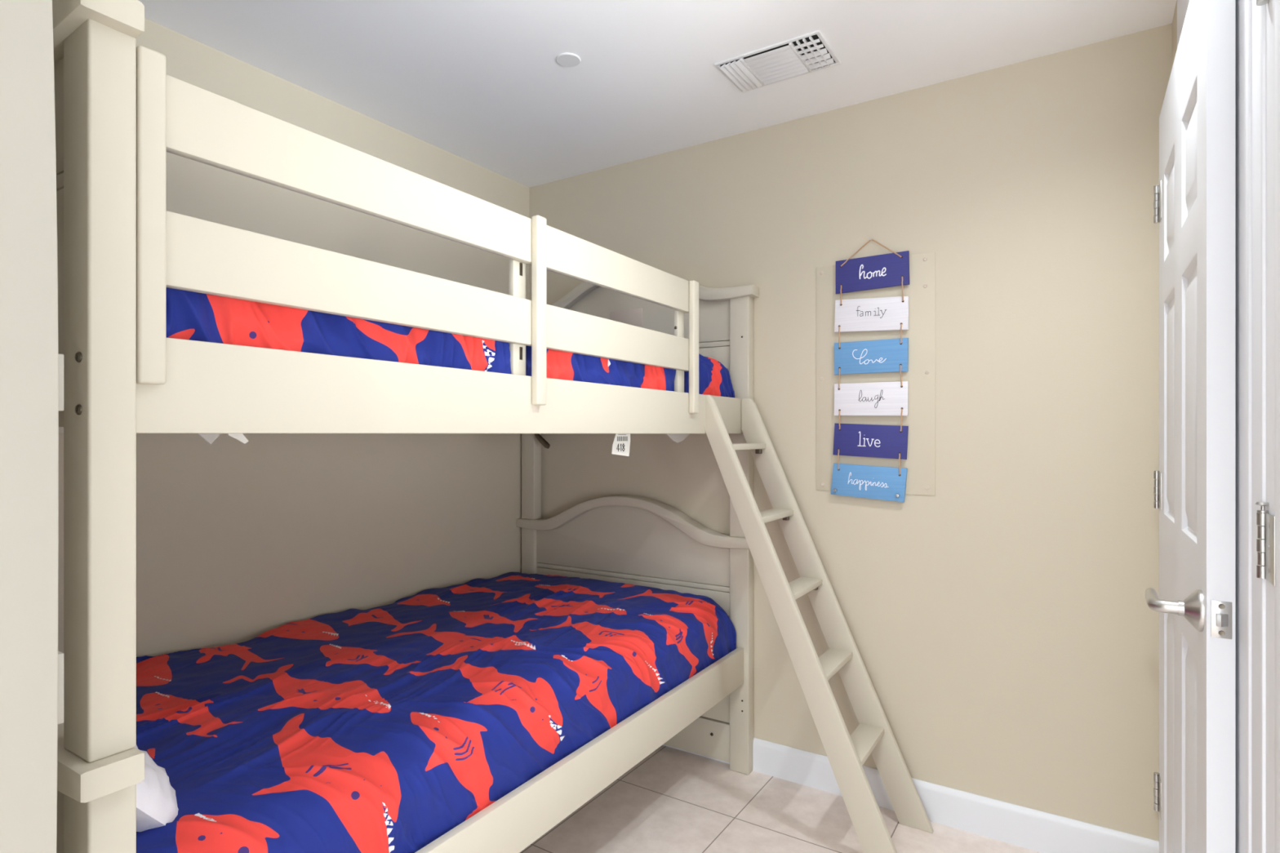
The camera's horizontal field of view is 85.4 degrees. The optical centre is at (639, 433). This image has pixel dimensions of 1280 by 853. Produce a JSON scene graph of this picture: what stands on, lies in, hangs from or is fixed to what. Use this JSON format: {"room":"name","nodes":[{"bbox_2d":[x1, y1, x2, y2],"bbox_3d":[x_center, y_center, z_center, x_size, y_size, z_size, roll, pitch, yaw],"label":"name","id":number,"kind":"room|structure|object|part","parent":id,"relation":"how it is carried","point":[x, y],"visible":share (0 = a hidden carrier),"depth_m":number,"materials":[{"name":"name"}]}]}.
{"room":"bedroom","nodes":[
{"label":"bedroom","id":0,"kind":"room"},
{"bbox_2d":[57,17,528,657],"bbox_3d":[-1.812,0.058,1.167,0.100,2.325,4.895,0,0,33],"label":"wall","id":1,"kind":"structure","parent":0,"point":[237,542],"depth_m":2.23,"materials":[{"name":"beige paint"}]},
{"bbox_2d":[137,0,1176,187],"bbox_3d":[-0.360,-1.155,0.230,3.555,0.100,4.895,0,0,33],"label":"ceiling","id":2,"kind":"structure","parent":0,"point":[482,82],"depth_m":2.01,"materials":[{"name":"paint"}]},
{"bbox_2d":[555,53,580,66],"bbox_3d":[-0.211,-1.102,2.047,0.073,0.005,0.073,0,0,33],"label":"sprinkler cover","id":3,"kind":"object","parent":2,"relation":"attached to","point":[566,60],"visible":1,"depth_m":2.04,"materials":[{"name":"white plastic"}]},
{"bbox_2d":[714,30,840,92],"bbox_3d":[0.409,-1.098,2.065,0.319,0.013,0.199,0,0,33],"label":"ceiling vent","id":4,"kind":"object","parent":2,"relation":"in","point":[809,52],"visible":1,"depth_m":2.05,"materials":[{"name":"white plastic"}]},
{"bbox_2d":[520,745,1040,852],"bbox_3d":[-0.360,1.270,0.230,3.555,0.100,4.895,0,0,33],"label":"floor","id":5,"kind":"structure","parent":0,"point":[673,800],"depth_m":2.19,"materials":[{"name":"tile"}]},
{"bbox_2d":[0,0,63,852],"bbox_3d":[-1.078,0.110,0.441,0.611,2.220,0.972,0,0,33],"label":"wall","id":6,"kind":"structure","parent":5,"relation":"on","point":[32,366],"depth_m":0.66,"materials":[{"name":"beige paint"}]},
{"bbox_2d":[52,0,759,852],"bbox_3d":[-0.577,0.283,1.948,1.114,1.874,2.025,0,0,32],"label":"bunk bed","id":7,"kind":"object","parent":5,"relation":"on","point":[118,112],"visible":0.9,"depth_m":1.08,"materials":[{"name":"beige paint"}]},
{"bbox_3d":[-1.093,-0.318,1.125,0.932,0.617,0.018,0,0,32],"label":"panel","id":8,"kind":"part","parent":7,"relation":"part of","materials":[{"name":"beige paint"}]},
{"bbox_3d":[-1.093,0.674,1.125,0.932,0.766,0.018,0,0,32],"label":"panel","id":9,"kind":"part","parent":7,"relation":"part of","materials":[{"name":"beige paint"}]},
{"bbox_3d":[-1.015,-0.063,2.231,0.022,0.126,1.906,0,0,32],"label":"rail","id":10,"kind":"part","parent":7,"relation":"part of","materials":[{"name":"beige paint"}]},
{"bbox_3d":[-1.096,-0.569,1.119,1.114,0.166,0.068,0,0,32],"label":"cap rail","id":11,"kind":"part","parent":7,"relation":"part of","materials":[{"name":"beige paint"}]},
{"bbox_3d":[-0.669,-0.051,0.860,0.075,0.883,0.050,0,0,32],"label":"post","id":12,"kind":"part","parent":7,"relation":"part of","materials":[{"name":"beige paint"}]},
{"bbox_3d":[-0.669,0.822,0.860,0.075,0.797,0.050,0,0,32],"label":"post","id":13,"kind":"part","parent":7,"relation":"part of","materials":[{"name":"beige paint"}]},
{"bbox_3d":[-1.096,0.348,1.119,1.114,0.166,0.068,0,0,32],"label":"cap rail","id":14,"kind":"part","parent":7,"relation":"part of","materials":[{"name":"beige paint"}]},
{"bbox_3d":[-0.142,-0.063,1.684,0.022,0.126,1.906,0,0,32],"label":"rail","id":15,"kind":"part","parent":7,"relation":"part of","materials":[{"name":"beige paint"}]},
{"bbox_2d":[196,433,689,456],"bbox_3d":[-0.598,-0.086,1.944,0.967,0.298,1.830,0,0,32],"label":"mattress","id":16,"kind":"object","parent":7,"relation":"on","point":[621,443],"visible":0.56,"depth_m":1.90,"materials":[{"name":"white fabric"}]},
{"bbox_2d":[166,287,734,397],"bbox_3d":[-0.588,-0.162,1.966,1.030,0.279,1.882,0,0,32],"label":"comforter","id":17,"kind":"object","parent":16,"relation":"on","point":[190,315],"visible":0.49,"depth_m":1.22,"materials":[{"name":"fabric"}]},
{"bbox_2d":[617,434,627,440],"bbox_3d":[-0.049,0.011,1.914,0.001,0.018,0.050,0,0,32],"label":"print","id":18,"kind":"object","parent":16,"relation":"attached to","point":[618,437],"depth_m":1.91},
{"bbox_3d":[-0.477,0.812,3.048,0.073,0.815,0.050,0,0,32],"label":"post","id":19,"kind":"part","parent":7,"relation":"part of","materials":[{"name":"beige paint"}]},
{"bbox_3d":[-0.477,-0.061,3.048,0.073,0.868,0.050,0,0,32],"label":"post","id":20,"kind":"part","parent":7,"relation":"part of","materials":[{"name":"beige paint"}]},
{"bbox_3d":[-0.142,0.831,1.684,0.022,0.128,1.906,0,0,32],"label":"rail","id":21,"kind":"part","parent":7,"relation":"part of","materials":[{"name":"beige paint"}]},
{"bbox_3d":[-0.057,0.331,2.777,1.114,0.166,0.068,0,0,32],"label":"cap rail","id":22,"kind":"part","parent":7,"relation":"part of","materials":[{"name":"beige paint"}]},
{"bbox_3d":[-0.054,0.665,2.784,0.932,0.783,0.018,0,0,32],"label":"panel","id":23,"kind":"part","parent":7,"relation":"part of","materials":[{"name":"beige paint"}]},
{"bbox_3d":[-0.054,-0.319,2.784,0.932,0.619,0.018,0,0,32],"label":"panel","id":24,"kind":"part","parent":7,"relation":"part of","materials":[{"name":"beige paint"}]},
{"bbox_3d":[-0.057,-0.571,2.777,1.114,0.166,0.068,0,0,32],"label":"cap rail","id":25,"kind":"part","parent":7,"relation":"part of","materials":[{"name":"beige paint"}]},
{"bbox_3d":[-0.054,1.131,2.784,0.932,0.138,0.026,0,0,32],"label":"rail","id":26,"kind":"part","parent":7,"relation":"part of","materials":[{"name":"beige paint"}]},
{"bbox_3d":[0.369,-0.061,2.518,0.075,0.868,0.050,0,0,32],"label":"post","id":27,"kind":"part","parent":7,"relation":"part of","materials":[{"name":"beige paint"}]},
{"bbox_3d":[0.369,0.812,2.518,0.075,0.815,0.050,0,0,32],"label":"post","id":28,"kind":"part","parent":7,"relation":"part of","materials":[{"name":"beige paint"}]},
{"bbox_3d":[-0.610,0.730,1.951,0.940,0.220,1.830,0,0,32],"label":"mattress","id":29,"kind":"object","parent":7,"relation":"on","visible":0},
{"bbox_2d":[136,572,736,852],"bbox_3d":[-0.585,0.696,1.969,1.030,0.284,1.890,0,0,32],"label":"comforter","id":30,"kind":"object","parent":29,"relation":"on","point":[387,728],"visible":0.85,"depth_m":1.54,"materials":[{"name":"fabric"}]},
{"bbox_2d":[134,745,178,831],"bbox_3d":[-0.938,0.505,1.147,0.557,0.224,0.163,0,0,34],"label":"pillow","id":31,"kind":"object","parent":30,"relation":"on","point":[156,799],"visible":0.15,"depth_m":1.02,"materials":[{"name":"white fabric"}]},
{"bbox_2d":[705,395,933,852],"bbox_3d":[0.554,0.547,2.179,0.636,1.345,0.302,0,0,33],"label":"ladder","id":32,"kind":"object","parent":5,"relation":"on","point":[846,754],"visible":1,"depth_m":2.17,"materials":[{"name":"beige paint"}]},
{"bbox_2d":[528,23,1172,840],"bbox_3d":[0.537,0.058,2.504,2.395,2.325,0.100,0,0,33],"label":"wall","id":33,"kind":"structure","parent":0,"point":[1003,628],"depth_m":2.12,"materials":[{"name":"beige paint"}]},
{"bbox_2d":[830,238,909,502],"bbox_3d":[0.755,-0.213,2.286,0.254,0.864,0.030,0,0,33],"label":"sign","id":34,"kind":"object","parent":33,"relation":"attached to","point":[891,269],"visible":1,"depth_m":2.28,"materials":[{"name":"blue paint"}]},
{"bbox_3d":[0.668,0.086,2.333,0.005,0.068,0.005,0,0,33],"label":"cord","id":35,"kind":"part","parent":34,"relation":"part of","materials":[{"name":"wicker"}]},
{"bbox_3d":[0.669,-0.186,2.333,0.007,0.070,0.005,0,0,33],"label":"cord","id":36,"kind":"part","parent":34,"relation":"part of","materials":[{"name":"fabric"}]},
{"bbox_3d":[0.670,-0.326,2.332,0.005,0.073,0.005,0,0,-35],"label":"cord","id":37,"kind":"part","parent":34,"relation":"part of","materials":[{"name":"fabric"}]},
{"bbox_3d":[0.675,-0.466,2.329,0.006,0.065,0.005,0,0,33],"label":"cord","id":38,"kind":"part","parent":34,"relation":"part of","materials":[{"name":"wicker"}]},
{"bbox_3d":[0.719,-0.603,2.310,0.100,0.083,0.005,0,0,23],"label":"cord","id":39,"kind":"part","parent":34,"relation":"part of","materials":[{"name":"fabric"}]},
{"bbox_3d":[0.801,-0.605,2.257,0.102,0.079,0.005,0,0,42],"label":"cord","id":40,"kind":"part","parent":34,"relation":"part of","materials":[{"name":"fabric"}]},
{"bbox_3d":[0.833,0.098,2.227,0.005,0.069,0.005,0,0,33],"label":"cord","id":41,"kind":"part","parent":34,"relation":"part of","materials":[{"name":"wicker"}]},
{"bbox_3d":[0.837,-0.186,2.224,0.007,0.069,0.005,0,0,33],"label":"cord","id":42,"kind":"part","parent":34,"relation":"part of","materials":[{"name":"fabric"}]},
{"bbox_3d":[0.837,-0.321,2.224,0.006,0.064,0.005,0,0,33],"label":"cord","id":43,"kind":"part","parent":34,"relation":"part of","materials":[{"name":"fabric"}]},
{"bbox_3d":[0.838,-0.044,2.224,0.008,0.073,0.005,0,0,33],"label":"cord","id":44,"kind":"part","parent":34,"relation":"part of","materials":[{"name":"fabric"}]},
{"bbox_3d":[0.841,-0.465,2.222,0.006,0.079,0.005,0,0,33],"label":"cord","id":45,"kind":"part","parent":34,"relation":"part of","materials":[{"name":"fabric"}]},
{"bbox_2d":[816,252,935,495],"bbox_3d":[0.770,-0.190,2.291,0.384,0.768,0.006,0,0,33],"label":"access panel","id":46,"kind":"object","parent":33,"relation":"attached to","point":[920,463],"visible":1,"depth_m":2.25,"materials":[{"name":"beige paint"}]},
{"bbox_2d":[662,737,1159,852],"bbox_3d":[0.464,1.163,2.484,2.295,0.115,0.013,0,0,33],"label":"baseboard","id":47,"kind":"structure","parent":33,"relation":"attached to","point":[1036,830],"depth_m":2.12,"materials":[{"name":"white paint"}]},
{"bbox_2d":[1172,0,1177,66],"bbox_3d":[1.223,0.058,1.451,0.100,2.325,0.925,0,0,33],"label":"wall","id":48,"kind":"structure","parent":0,"point":[1175,17],"depth_m":1.80,"materials":[{"name":"beige paint"}]},
{"bbox_2d":[1177,0,1189,47],"bbox_3d":[1.110,0.058,1.377,0.009,2.324,0.717,0,0,33],"label":"trim","id":49,"kind":"structure","parent":48,"relation":"attached to","point":[1182,5],"depth_m":1.61,"materials":[{"name":"white paint"}]},
{"bbox_2d":[1145,0,1235,852],"bbox_3d":[1.059,0.218,1.395,0.105,1.987,0.746,0,0,32],"label":"door","id":50,"kind":"structure","parent":48,"relation":"in","point":[1194,202],"depth_m":1.15,"materials":[{"name":"white paint"}]},
{"bbox_3d":[0.895,0.286,1.194,0.043,0.022,0.126,0,0,32],"label":"lever","id":51,"kind":"part","parent":50,"relation":"part of","materials":[{"name":"silver metal"}]},
{"bbox_3d":[0.897,0.286,1.131,0.030,0.066,0.066,0,0,32],"label":"handle","id":52,"kind":"part","parent":50,"relation":"part of","materials":[{"name":"silver metal"}]},
{"bbox_3d":[0.897,0.286,1.070,0.025,0.057,0.003,0,0,32],"label":"latch plate","id":53,"kind":"part","parent":50,"relation":"part of","materials":[{"name":"silver metal"}]},
{"bbox_2d":[1235,0,1279,852],"bbox_3d":[0.908,0.058,0.910,0.162,2.324,0.325,0,0,33],"label":"trim","id":54,"kind":"structure","parent":48,"relation":"attached to","point":[1257,28],"depth_m":0.95,"materials":[{"name":"white paint"}]},
{"bbox_2d":[1256,0,1268,5],"bbox_3d":[0.781,-0.597,0.864,0.015,0.097,0.059,0,0,33],"label":"jamb hinge","id":55,"kind":"object","parent":48,"relation":"attached to","point":[1259,2],"visible":1,"depth_m":0.88,"materials":[{"name":"silver metal"}]},
{"bbox_2d":[1254,502,1275,586],"bbox_3d":[0.781,0.136,0.864,0.015,0.097,0.059,0,0,33],"label":"jamb hinge","id":56,"kind":"object","parent":48,"relation":"attached to","point":[1265,544],"visible":1,"depth_m":0.88,"materials":[{"name":"silver metal"}]}
]}

